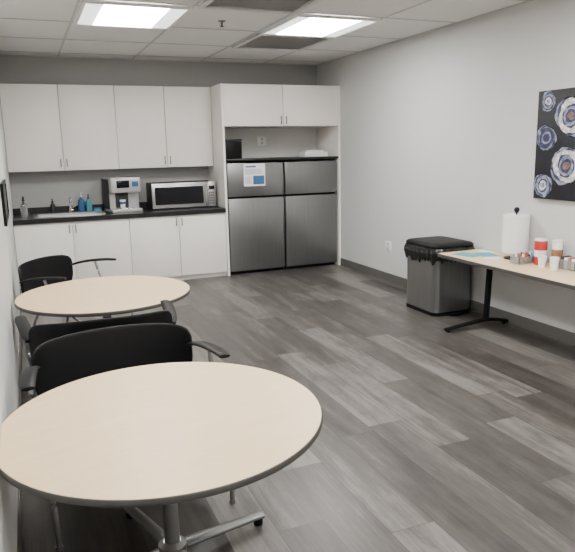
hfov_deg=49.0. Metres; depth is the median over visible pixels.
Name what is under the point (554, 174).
print
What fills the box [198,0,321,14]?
ceiling vent
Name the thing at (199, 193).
microwave oven
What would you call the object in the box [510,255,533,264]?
tray
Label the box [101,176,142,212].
coffee maker
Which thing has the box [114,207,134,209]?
drip tray
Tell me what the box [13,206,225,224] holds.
countertop
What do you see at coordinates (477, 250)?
paper sheet
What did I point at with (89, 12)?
recessed light
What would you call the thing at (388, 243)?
wall outlet
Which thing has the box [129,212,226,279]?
base cabinet
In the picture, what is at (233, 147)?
storage box
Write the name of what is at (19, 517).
baseboard
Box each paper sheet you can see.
[453,252,479,256]
[474,252,498,256]
[477,250,493,252]
[483,257,501,258]
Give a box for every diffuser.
[93,5,168,26]
[277,18,359,35]
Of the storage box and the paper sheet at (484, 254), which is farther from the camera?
the storage box
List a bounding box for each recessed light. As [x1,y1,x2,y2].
[73,0,192,29]
[260,13,381,37]
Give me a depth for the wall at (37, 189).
7.96 m
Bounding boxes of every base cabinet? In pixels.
[13,218,132,293]
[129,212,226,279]
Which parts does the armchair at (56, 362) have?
armrest, backrest, armrest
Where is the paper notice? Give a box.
[243,163,264,185]
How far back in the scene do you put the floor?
3.59 m
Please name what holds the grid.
attached to the ceiling
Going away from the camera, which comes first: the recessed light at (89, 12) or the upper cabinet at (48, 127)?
the recessed light at (89, 12)
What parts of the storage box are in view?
lid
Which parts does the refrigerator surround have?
panel, door, panel, door, panel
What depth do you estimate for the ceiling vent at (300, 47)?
6.85 m
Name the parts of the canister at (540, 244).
lid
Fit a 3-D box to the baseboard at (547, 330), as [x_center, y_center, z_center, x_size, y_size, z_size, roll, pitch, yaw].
[2.522,0.609,4.541,0.012,0.100,9.290,-6,12,-22]
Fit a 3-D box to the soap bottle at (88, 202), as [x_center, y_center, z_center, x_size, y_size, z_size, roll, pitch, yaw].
[-2.505,-0.924,7.947,0.075,0.217,0.077,-6,12,-22]
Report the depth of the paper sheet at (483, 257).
5.49 m
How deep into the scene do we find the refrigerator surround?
8.17 m
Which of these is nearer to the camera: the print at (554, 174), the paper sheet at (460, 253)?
the print at (554, 174)
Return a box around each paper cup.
[120,199,124,207]
[538,255,546,267]
[550,258,559,270]
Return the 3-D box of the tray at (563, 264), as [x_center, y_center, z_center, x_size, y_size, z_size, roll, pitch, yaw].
[2.216,-0.090,4.922,0.110,0.075,0.170,-6,12,-22]
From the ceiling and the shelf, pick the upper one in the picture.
the ceiling
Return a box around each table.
[0,362,322,551]
[14,276,189,318]
[438,249,574,332]
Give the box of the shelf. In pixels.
[226,156,338,160]
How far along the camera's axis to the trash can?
6.04 m
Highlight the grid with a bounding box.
[0,0,533,65]
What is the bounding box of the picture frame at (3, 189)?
[0,179,8,226]
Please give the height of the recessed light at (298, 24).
0.024 m
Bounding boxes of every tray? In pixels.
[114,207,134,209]
[299,150,327,156]
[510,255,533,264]
[558,258,574,271]
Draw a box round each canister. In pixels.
[533,238,547,264]
[551,239,563,257]
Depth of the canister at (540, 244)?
5.09 m
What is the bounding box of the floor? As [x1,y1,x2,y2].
[22,264,574,551]
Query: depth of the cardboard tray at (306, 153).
8.56 m
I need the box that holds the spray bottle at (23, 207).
[20,196,27,216]
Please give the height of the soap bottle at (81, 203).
0.246 m
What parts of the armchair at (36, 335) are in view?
armrest, backrest, armrest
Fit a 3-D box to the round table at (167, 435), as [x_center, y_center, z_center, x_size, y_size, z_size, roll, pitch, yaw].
[-0.459,0.829,2.441,1.196,0.629,1.196,-10,14,-36]
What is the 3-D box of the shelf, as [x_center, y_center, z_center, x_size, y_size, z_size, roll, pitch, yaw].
[-0.178,-1.581,8.491,1.575,0.025,0.716,-6,12,-22]
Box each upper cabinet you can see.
[0,84,118,171]
[113,85,213,168]
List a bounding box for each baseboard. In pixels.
[17,288,22,551]
[341,258,574,345]
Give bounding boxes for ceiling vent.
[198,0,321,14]
[232,32,333,50]
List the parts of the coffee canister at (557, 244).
lid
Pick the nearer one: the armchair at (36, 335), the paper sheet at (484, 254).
the armchair at (36, 335)
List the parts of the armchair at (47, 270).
armrest, backrest, armrest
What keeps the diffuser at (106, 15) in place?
attached to the recessed light at (89, 12)
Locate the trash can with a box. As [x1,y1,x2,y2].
[404,236,474,316]
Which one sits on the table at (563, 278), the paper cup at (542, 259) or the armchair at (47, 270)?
the paper cup at (542, 259)
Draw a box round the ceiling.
[0,0,523,64]
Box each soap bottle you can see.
[50,199,55,212]
[78,192,85,211]
[86,194,91,210]
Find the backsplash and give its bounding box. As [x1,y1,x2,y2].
[13,202,148,214]
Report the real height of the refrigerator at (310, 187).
1.445 m
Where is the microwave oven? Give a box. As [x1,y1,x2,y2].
[146,180,215,209]
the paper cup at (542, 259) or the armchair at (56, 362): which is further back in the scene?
the paper cup at (542, 259)
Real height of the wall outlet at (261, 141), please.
0.124 m
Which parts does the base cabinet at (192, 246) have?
door, door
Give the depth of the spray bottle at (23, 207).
7.43 m
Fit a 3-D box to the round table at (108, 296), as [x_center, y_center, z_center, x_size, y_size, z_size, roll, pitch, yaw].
[-1.288,0.422,4.542,1.196,0.629,1.196,7,14,37]
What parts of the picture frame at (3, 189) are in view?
panel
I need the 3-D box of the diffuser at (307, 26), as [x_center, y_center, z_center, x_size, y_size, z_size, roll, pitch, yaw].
[0.290,-2.363,5.974,0.504,0.014,0.850,-6,12,-22]
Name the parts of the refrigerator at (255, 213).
freezer door, door, handle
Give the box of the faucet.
[68,196,77,212]
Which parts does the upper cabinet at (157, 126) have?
door, door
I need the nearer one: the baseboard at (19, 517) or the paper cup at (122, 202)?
the baseboard at (19, 517)
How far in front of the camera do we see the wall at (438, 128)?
6.14 m
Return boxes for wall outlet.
[257,136,265,145]
[386,240,391,251]
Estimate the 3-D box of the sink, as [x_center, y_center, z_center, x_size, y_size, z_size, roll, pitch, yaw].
[-2.634,-0.674,7.633,0.820,0.156,0.480,-6,12,-22]
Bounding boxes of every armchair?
[14,300,176,395]
[18,255,133,351]
[18,323,235,551]
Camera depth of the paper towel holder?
5.31 m
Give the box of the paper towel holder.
[501,207,529,259]
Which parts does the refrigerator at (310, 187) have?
handle, handle, freezer door, door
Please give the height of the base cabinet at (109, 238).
0.826 m
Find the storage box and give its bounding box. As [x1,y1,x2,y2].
[225,139,241,158]
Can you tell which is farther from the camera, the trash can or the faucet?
the faucet
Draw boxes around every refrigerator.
[226,162,284,274]
[282,159,336,268]
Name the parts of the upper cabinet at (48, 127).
door, door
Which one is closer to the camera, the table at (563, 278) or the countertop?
the table at (563, 278)
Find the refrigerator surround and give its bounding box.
[208,83,340,275]
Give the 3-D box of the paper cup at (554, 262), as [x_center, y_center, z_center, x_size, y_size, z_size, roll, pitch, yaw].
[2.071,-0.089,4.894,0.072,0.089,0.072,-6,12,-22]
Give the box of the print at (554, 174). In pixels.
[533,87,574,201]
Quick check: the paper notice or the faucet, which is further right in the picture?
the paper notice
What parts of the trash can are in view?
lid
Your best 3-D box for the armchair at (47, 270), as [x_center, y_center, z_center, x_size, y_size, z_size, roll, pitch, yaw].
[-1.808,0.219,5.369,0.726,0.722,0.926,1,12,10]
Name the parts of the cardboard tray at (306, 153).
lid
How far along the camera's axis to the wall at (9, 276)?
3.49 m
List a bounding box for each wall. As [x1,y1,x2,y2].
[0,56,316,208]
[0,99,19,551]
[317,0,574,332]
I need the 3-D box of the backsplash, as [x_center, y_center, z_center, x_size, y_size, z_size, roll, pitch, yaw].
[-2.204,-0.902,8.152,2.479,0.076,0.020,-6,12,-22]
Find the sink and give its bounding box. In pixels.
[33,211,105,227]
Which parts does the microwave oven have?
control panel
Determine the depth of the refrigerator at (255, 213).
8.19 m
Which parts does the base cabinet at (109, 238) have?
door, door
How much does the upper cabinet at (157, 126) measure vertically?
1.000 m
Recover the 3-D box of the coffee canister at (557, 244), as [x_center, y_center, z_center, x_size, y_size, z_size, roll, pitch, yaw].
[2.168,-0.187,5.070,0.086,0.208,0.086,-6,12,-22]
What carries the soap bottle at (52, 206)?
on the countertop
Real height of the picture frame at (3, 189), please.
0.300 m

